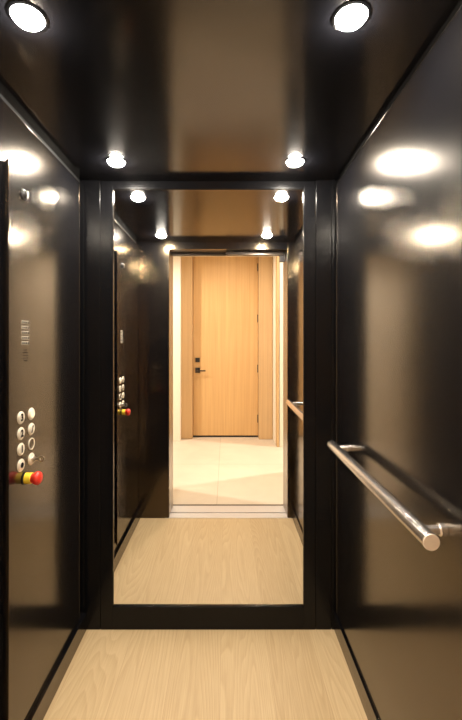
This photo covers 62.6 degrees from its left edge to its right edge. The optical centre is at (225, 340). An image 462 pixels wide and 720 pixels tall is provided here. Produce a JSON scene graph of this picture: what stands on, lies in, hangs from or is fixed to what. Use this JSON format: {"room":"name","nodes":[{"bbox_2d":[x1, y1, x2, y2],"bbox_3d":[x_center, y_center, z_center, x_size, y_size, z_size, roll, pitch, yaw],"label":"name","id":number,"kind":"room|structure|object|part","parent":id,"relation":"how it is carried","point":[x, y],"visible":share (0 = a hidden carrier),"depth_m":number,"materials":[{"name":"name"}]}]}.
{"room":"elevator interior","nodes":[
{"label":"elevator interior","id":0,"kind":"room"},
{"bbox_2d":[0,93,79,719],"bbox_3d":[-0.692,0.285,1.244,0.056,2.130,1.173,0,0,0],"label":"wall","id":1,"kind":"structure","parent":0,"point":[59,188],"depth_m":1.47,"materials":[{"name":"black metal"}]},
{"bbox_2d":[3,158,44,719],"bbox_3d":[-0.629,0.334,1.222,0.072,1.753,0.187,0,0,0],"label":"control panel","id":2,"kind":"object","parent":1,"relation":"attached to","point":[22,477],"visible":1,"depth_m":1.18,"materials":[{"name":"black paint"}]},
{"bbox_2d":[22,320,28,344],"bbox_3d":[-0.644,-0.026,1.222,0.001,0.077,0.046,0,0,0],"label":"speaker grille","id":3,"kind":"object","parent":2,"relation":"attached to","point":[25,323],"depth_m":1.22,"materials":[{"name":"silver"}]},
{"bbox_3d":[-0.633,0.440,1.220,0.024,0.035,0.035,0,0,0],"label":"stop knob","id":4,"kind":"part","parent":2,"relation":"part of","materials":[{"name":"yellow plastic"}]},
{"bbox_2d":[28,453,44,464],"bbox_3d":[-0.623,0.390,1.257,0.045,0.040,0.040,0,0,0],"label":"switch","id":5,"kind":"object","parent":2,"relation":"attached to","point":[32,458],"depth_m":1.26,"materials":[{"name":"silver metal"}]},
{"bbox_2d":[27,613,86,719],"bbox_3d":[-0.668,1.310,1.226,0.034,0.081,1.099,0,0,0],"label":"baseboard","id":6,"kind":"structure","parent":1,"relation":"attached to","point":[44,701],"depth_m":1.49,"materials":[{"name":"black paint"}]},
{"bbox_2d":[43,629,367,719],"bbox_3d":[-0.075,1.370,1.254,1.250,0.040,1.153,0,0,0],"label":"floor","id":7,"kind":"structure","parent":0,"point":[111,674],"depth_m":1.52,"materials":[{"name":"beige wood"}]},
{"bbox_2d":[80,180,338,629],"bbox_3d":[-0.076,0.285,1.803,1.218,2.130,0.054,0,0,0],"label":"wall","id":8,"kind":"structure","parent":0,"point":[90,190],"depth_m":1.78,"materials":[{"name":"black metal"}]},
{"bbox_3d":[-0.084,-0.739,1.793,1.006,0.027,0.014,0,0,0],"label":"head panel","id":9,"kind":"part","parent":8,"relation":"part of","materials":[{"name":"black metal"}]},
{"bbox_2d":[101,187,315,629],"bbox_3d":[-0.084,0.314,1.788,1.006,2.072,0.023,0,0,0],"label":"wall mirror","id":10,"kind":"object","parent":8,"relation":"attached to","point":[208,294],"visible":1,"depth_m":1.79,"materials":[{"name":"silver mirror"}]},
{"bbox_2d":[0,0,461,180],"bbox_3d":[-0.076,-0.766,1.238,1.218,0.028,1.123,0,0,0],"label":"ceiling","id":11,"kind":"structure","parent":0,"point":[176,90],"depth_m":1.10,"materials":[{"name":"black paint"}]},
{"bbox_2d":[6,0,47,31],"bbox_3d":[-0.459,-0.742,0.880,0.086,0.020,0.086,0,0,0],"label":"recessed light","id":12,"kind":"object","parent":11,"relation":"in","point":[24,14],"visible":1,"depth_m":0.87,"materials":[{"name":"white"}]},
{"bbox_2d":[106,156,126,166],"bbox_3d":[-0.459,-0.742,1.590,0.086,0.020,0.086,0,0,0],"label":"recessed light","id":13,"kind":"object","parent":11,"relation":"in","point":[114,161],"visible":1,"depth_m":1.57,"materials":[{"name":"white"}]},
{"bbox_2d":[285,156,305,166],"bbox_3d":[0.289,-0.742,1.590,0.086,0.020,0.086,0,0,0],"label":"recessed light","id":14,"kind":"object","parent":11,"relation":"in","point":[296,161],"visible":1,"depth_m":1.57,"materials":[{"name":"white"}]},
{"bbox_2d":[332,0,370,31],"bbox_3d":[0.290,-0.742,0.880,0.086,0.020,0.086,0,0,0],"label":"recessed light","id":15,"kind":"object","parent":11,"relation":"in","point":[351,15],"visible":1,"depth_m":0.87,"materials":[{"name":"white"}]},
{"bbox_2d":[337,5,461,719],"bbox_3d":[0.541,0.285,1.244,0.058,2.130,1.173,0,0,0],"label":"wall","id":16,"kind":"structure","parent":0,"point":[399,199],"depth_m":1.10,"materials":[{"name":"black metal"}]},
{"bbox_2d":[334,613,378,719],"bbox_3d":[0.519,1.310,1.226,0.028,0.081,1.099,0,0,0],"label":"baseboard","id":17,"kind":"structure","parent":16,"relation":"attached to","point":[366,701],"depth_m":1.48,"materials":[{"name":"black paint"}]},
{"bbox_2d":[327,440,448,550],"bbox_3d":[0.472,0.441,1.225,0.082,0.038,0.788,0,0,0],"label":"handrail","id":18,"kind":"object","parent":16,"relation":"attached to","point":[426,535],"visible":1,"depth_m":0.99,"materials":[{"name":"silver metal"}]}
]}

